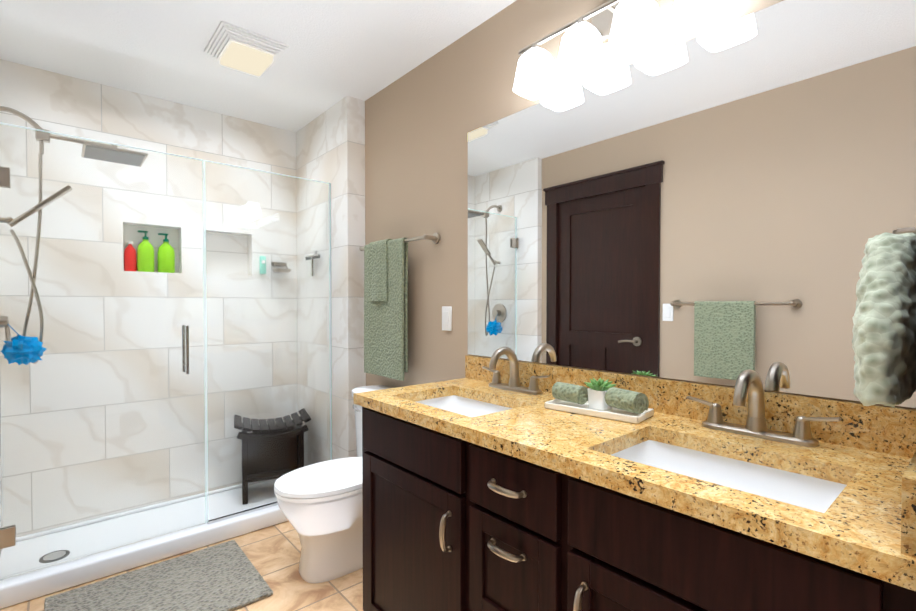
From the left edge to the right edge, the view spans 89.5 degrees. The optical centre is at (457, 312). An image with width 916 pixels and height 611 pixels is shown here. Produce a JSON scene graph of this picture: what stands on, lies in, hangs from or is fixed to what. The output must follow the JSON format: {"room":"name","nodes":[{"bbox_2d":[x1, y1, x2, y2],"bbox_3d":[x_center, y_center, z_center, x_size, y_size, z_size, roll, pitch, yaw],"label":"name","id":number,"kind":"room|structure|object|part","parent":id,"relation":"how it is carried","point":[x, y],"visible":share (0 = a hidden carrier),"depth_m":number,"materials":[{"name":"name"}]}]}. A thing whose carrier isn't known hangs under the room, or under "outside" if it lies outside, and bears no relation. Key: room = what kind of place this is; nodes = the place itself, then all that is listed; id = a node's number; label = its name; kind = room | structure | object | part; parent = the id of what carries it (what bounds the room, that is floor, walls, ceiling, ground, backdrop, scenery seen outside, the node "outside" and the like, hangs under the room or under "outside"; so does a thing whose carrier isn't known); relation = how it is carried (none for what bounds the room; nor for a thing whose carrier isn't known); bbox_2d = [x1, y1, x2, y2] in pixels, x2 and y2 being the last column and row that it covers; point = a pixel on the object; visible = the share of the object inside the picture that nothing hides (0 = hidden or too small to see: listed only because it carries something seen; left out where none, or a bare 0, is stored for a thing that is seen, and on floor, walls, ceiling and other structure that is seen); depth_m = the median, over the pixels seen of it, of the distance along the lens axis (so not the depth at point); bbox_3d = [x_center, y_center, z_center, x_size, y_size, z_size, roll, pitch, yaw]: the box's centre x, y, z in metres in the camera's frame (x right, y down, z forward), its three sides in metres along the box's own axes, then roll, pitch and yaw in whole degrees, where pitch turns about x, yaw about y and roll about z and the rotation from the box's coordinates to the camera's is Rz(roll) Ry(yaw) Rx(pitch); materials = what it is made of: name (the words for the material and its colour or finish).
{"room":"bathroom","nodes":[
{"label":"bathroom","id":0,"kind":"room"},
{"bbox_2d":[0,395,2,554],"bbox_3d":[-2.032,-0.016,1.970,0.054,2.440,0.754,-1,1,-41],"label":"wall tiles","id":1,"kind":"structure","parent":0,"point":[1,524],"depth_m":2.25,"materials":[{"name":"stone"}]},
{"bbox_2d":[0,106,147,364],"bbox_3d":[-1.832,-0.340,2.208,0.564,1.160,0.250,-1,1,-41],"label":"shower head","id":2,"kind":"object","parent":1,"relation":"attached to","point":[19,339],"visible":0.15,"depth_m":2.12},
{"bbox_2d":[0,521,362,610],"bbox_3d":[-0.257,1.246,1.165,1.940,0.060,4.665,-1,1,-41],"label":"floor","id":3,"kind":"structure","parent":0,"point":[272,553],"depth_m":2.05,"materials":[{"name":"tile"}]},
{"bbox_2d":[0,478,287,608],"bbox_3d":[-1.502,1.149,2.556,1.488,0.090,0.589,-1,1,-41],"label":"shower tray","id":4,"kind":"object","parent":3,"relation":"on","point":[18,589],"visible":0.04,"depth_m":2.32,"materials":[{"name":"white plastic"}]},
{"bbox_2d":[0,123,331,579],"bbox_3d":[-1.348,0.162,2.363,1.488,1.890,0.106,-1,1,-41],"label":"glass","id":5,"kind":"object","parent":4,"relation":"on","point":[7,536],"visible":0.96,"depth_m":2.27,"materials":[{"name":"clear glass"}]},
{"bbox_3d":[-1.608,0.162,2.139,0.780,1.882,0.010,-1,1,-41],"label":"door","id":6,"kind":"part","parent":5,"relation":"part of","materials":[{"name":"clear glass"}]},
{"bbox_2d":[234,409,310,504],"bbox_3d":[-1.174,0.896,2.922,0.436,0.482,0.290,0,1,-26],"label":"shower bench","id":7,"kind":"object","parent":4,"relation":"on","point":[266,437],"depth_m":2.87,"materials":[{"name":"brown wood"}]},
{"bbox_2d":[44,540,272,610],"bbox_3d":[-1.251,1.195,1.942,0.735,0.018,0.580,-1,1,-41],"label":"bath mat","id":8,"kind":"object","parent":3,"relation":"on","point":[226,576],"visible":0.9,"depth_m":1.98,"materials":[{"name":"grey fabric"}]},
{"bbox_2d":[274,385,392,582],"bbox_3d":[-0.533,0.806,2.226,0.676,0.787,0.490,-1,1,-41],"label":"toilet","id":9,"kind":"object","parent":3,"relation":"on","point":[320,505],"visible":0.65,"depth_m":2.06,"materials":[{"name":"white ceramic"}]},
{"bbox_3d":[-0.580,0.777,2.185,0.552,0.052,0.384,-1,1,-41],"label":"seat","id":10,"kind":"part","parent":9,"relation":"part of","materials":[{"name":"white plastic"}]},
{"bbox_3d":[-0.579,1.003,2.190,0.540,0.395,0.370,-1,1,-41],"label":"bowl","id":11,"kind":"part","parent":9,"relation":"part of","materials":[{"name":"white ceramic"}]},
{"bbox_3d":[-0.364,0.654,2.370,0.228,0.487,0.490,-1,1,-41],"label":"tank","id":12,"kind":"part","parent":9,"relation":"part of","materials":[{"name":"white ceramic"}]},
{"bbox_2d":[353,399,915,610],"bbox_3d":[0.307,0.778,1.317,0.596,0.872,1.462,-1,1,-41],"label":"bathroom vanity","id":13,"kind":"object","parent":3,"relation":"on","point":[492,483],"depth_m":1.04,"materials":[{"name":"brown wood"}]},
{"bbox_2d":[353,379,915,582],"bbox_3d":[0.314,0.322,1.322,0.569,0.037,1.472,-1,1,-41],"label":"countertop","id":14,"kind":"structure","parent":13,"relation":"on","point":[861,527],"depth_m":0.97,"materials":[{"name":"yellow stone"}]},
{"bbox_2d":[413,391,520,414],"bbox_3d":[0.012,0.406,1.593,0.359,0.163,0.495,-1,1,-41],"label":"sink","id":15,"kind":"object","parent":14,"relation":"in","point":[457,401],"depth_m":1.78,"materials":[{"name":"white ceramic"}]},
{"bbox_2d":[481,347,552,394],"bbox_3d":[0.176,0.213,1.733,0.160,0.168,0.331,-1,1,-41],"label":"faucet","id":16,"kind":"object","parent":14,"relation":"on","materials":[{"name":"silver metal"}]},
{"bbox_2d":[545,377,653,423],"bbox_3d":[0.425,0.253,1.397,0.297,0.098,0.135,1,1,41],"label":"tray","id":17,"kind":"object","parent":14,"relation":"on","point":[600,398],"visible":1,"depth_m":1.38,"materials":[{"name":"beige"}]},
{"bbox_2d":[584,377,616,410],"bbox_3d":[0.435,0.248,1.413,0.098,0.089,0.099,-1,1,-41],"label":"plant","id":18,"kind":"object","parent":17,"relation":"on","point":[599,394],"depth_m":1.39,"materials":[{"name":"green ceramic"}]},
{"bbox_2d":[605,431,852,510],"bbox_3d":[0.542,0.416,0.981,0.359,0.163,0.495,-1,1,-41],"label":"sink","id":19,"kind":"object","parent":14,"relation":"in","point":[791,482],"depth_m":1.08,"materials":[{"name":"white ceramic"}]},
{"bbox_2d":[685,369,844,446],"bbox_3d":[0.706,0.223,1.120,0.160,0.168,0.331,-1,1,-41],"label":"faucet","id":20,"kind":"object","parent":14,"relation":"on","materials":[{"name":"silver metal"}]},
{"bbox_2d":[0,0,515,131],"bbox_3d":[-0.257,-1.253,1.125,1.940,0.060,4.665,-1,1,-41],"label":"ceiling","id":21,"kind":"structure","parent":0,"point":[335,52],"depth_m":2.14,"materials":[{"name":"white paint"}]},
{"bbox_2d":[204,21,288,75],"bbox_3d":[-0.992,-1.203,2.167,0.290,0.072,0.304,-1,1,-41],"label":"ceiling light","id":22,"kind":"object","parent":21,"relation":"attached to","point":[239,48],"visible":1,"depth_m":2.11,"materials":[{"name":"white plastic"}]},
{"bbox_2d":[365,0,915,409],"bbox_3d":[0.402,-0.013,1.729,0.100,2.440,4.605,-1,1,-41],"label":"wall","id":23,"kind":"structure","parent":0,"point":[424,119],"depth_m":2.18,"materials":[{"name":"beige paint"}]},
{"bbox_2d":[0,59,297,536],"bbox_3d":[-1.722,-0.030,2.837,1.860,2.440,0.150,-1,1,-41],"label":"wall tile","id":24,"kind":"structure","parent":23,"relation":"attached to","point":[58,103],"depth_m":2.64,"materials":[{"name":"tile"}]},
{"bbox_2d":[124,241,136,270],"bbox_3d":[-1.889,-0.320,2.662,0.060,0.173,0.042,-1,1,-41],"label":"bottle","id":25,"kind":"object","parent":24,"relation":"in","point":[131,255],"depth_m":2.65,"materials":[{"name":"red plastic"}]},
{"bbox_2d":[137,230,153,271],"bbox_3d":[-1.823,-0.354,2.697,0.084,0.240,0.059,-1,1,-41],"label":"bottle","id":26,"kind":"object","parent":24,"relation":"in","point":[141,258],"depth_m":2.68,"materials":[{"name":"green plastic"}]},
{"bbox_2d":[158,233,174,272],"bbox_3d":[-1.746,-0.352,2.764,0.088,0.234,0.062,-1,1,-41],"label":"bottle","id":27,"kind":"object","parent":24,"relation":"in","point":[163,263],"depth_m":2.74,"materials":[{"name":"green plastic"}]},
{"bbox_2d":[260,256,265,273],"bbox_3d":[-1.300,-0.314,3.079,0.040,0.120,0.030,-1,1,-41],"label":"holder","id":28,"kind":"object","parent":24,"relation":"attached to","point":[262,259],"depth_m":3.07,"materials":[{"name":"green plastic"}]},
{"bbox_2d":[272,262,291,272],"bbox_3d":[-1.194,-0.305,3.124,0.120,0.070,0.100,-1,1,-41],"label":"soap dish","id":29,"kind":"object","parent":24,"relation":"attached to","point":[279,264],"depth_m":3.13,"materials":[{"name":"silver metal"}]},
{"bbox_2d":[296,96,365,465],"bbox_3d":[-0.841,-0.033,3.000,0.114,2.440,0.754,-1,1,-41],"label":"wall tiles","id":30,"kind":"structure","parent":23,"relation":"attached to","point":[330,144],"depth_m":2.82,"materials":[{"name":"tile"}]},
{"bbox_2d":[305,251,319,275],"bbox_3d":[-0.932,-0.315,2.987,0.034,0.165,0.200,-1,1,-41],"label":"squeegee","id":31,"kind":"object","parent":30,"relation":"hanging from","point":[314,256],"depth_m":2.98,"materials":[{"name":"silver metal"}]},
{"bbox_2d":[359,233,439,380],"bbox_3d":[-0.337,-0.022,2.429,0.099,0.726,0.658,-1,1,-41],"label":"towel rail","id":32,"kind":"object","parent":23,"relation":"attached to","point":[385,308],"visible":1,"depth_m":2.41,"materials":[{"name":"green fabric"}]},
{"bbox_2d":[364,238,407,380],"bbox_3d":[-0.388,-0.022,2.457,0.059,0.726,0.381,-1,1,-41],"label":"towel","id":33,"kind":"object","parent":32,"relation":"hanging from","point":[385,261],"depth_m":2.42,"materials":[{"name":"green fabric"}]},
{"bbox_2d":[442,306,451,330],"bbox_3d":[-0.054,0.030,2.172,0.008,0.114,0.070,-1,1,-41],"label":"light switch","id":34,"kind":"object","parent":23,"relation":"attached to","point":[446,318],"visible":1,"depth_m":2.17,"materials":[{"name":"white plastic"}]},
{"bbox_2d":[513,0,736,99],"bbox_3d":[0.472,-0.901,1.441,0.150,0.225,0.720,-1,1,-41],"label":"vanity light","id":35,"kind":"object","parent":23,"relation":"attached to","point":[629,29],"visible":0.98,"depth_m":1.44,"materials":[{"name":"white glass"}]},
{"bbox_2d":[465,355,915,454],"bbox_3d":[0.515,0.251,1.509,0.020,0.100,1.452,-1,1,-41],"label":"backsplash","id":36,"kind":"structure","parent":23,"relation":"attached to","point":[873,427],"depth_m":1.15,"materials":[{"name":"yellow stone"}]},
{"bbox_2d":[468,0,915,407],"bbox_3d":[0.523,-0.294,1.502,0.006,0.980,1.460,-1,1,-41],"label":"mirror","id":37,"kind":"object","parent":23,"relation":"attached to","point":[722,205],"visible":1,"depth_m":1.29,"materials":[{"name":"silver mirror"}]},
{"bbox_2d":[897,443,915,554],"bbox_3d":[0.795,0.262,0.777,0.554,0.100,0.020,-1,1,-41],"label":"backsplash","id":38,"kind":"structure","parent":23,"relation":"attached to","point":[906,478],"depth_m":0.60,"materials":[{"name":"yellow stone"}]},
{"bbox_3d":[0.949,0.136,0.542,0.626,2.180,0.529,-1,1,-41],"label":"linen cabinet","id":39,"kind":"object","parent":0,"visible":0},
{"bbox_2d":[852,227,915,407],"bbox_3d":[0.739,-0.009,0.772,0.387,0.295,0.097,-1,1,-41],"label":"towel","id":40,"kind":"object","parent":39,"relation":"attached to","point":[884,334],"visible":1,"depth_m":0.67,"materials":[{"name":"green fabric"}]}
]}

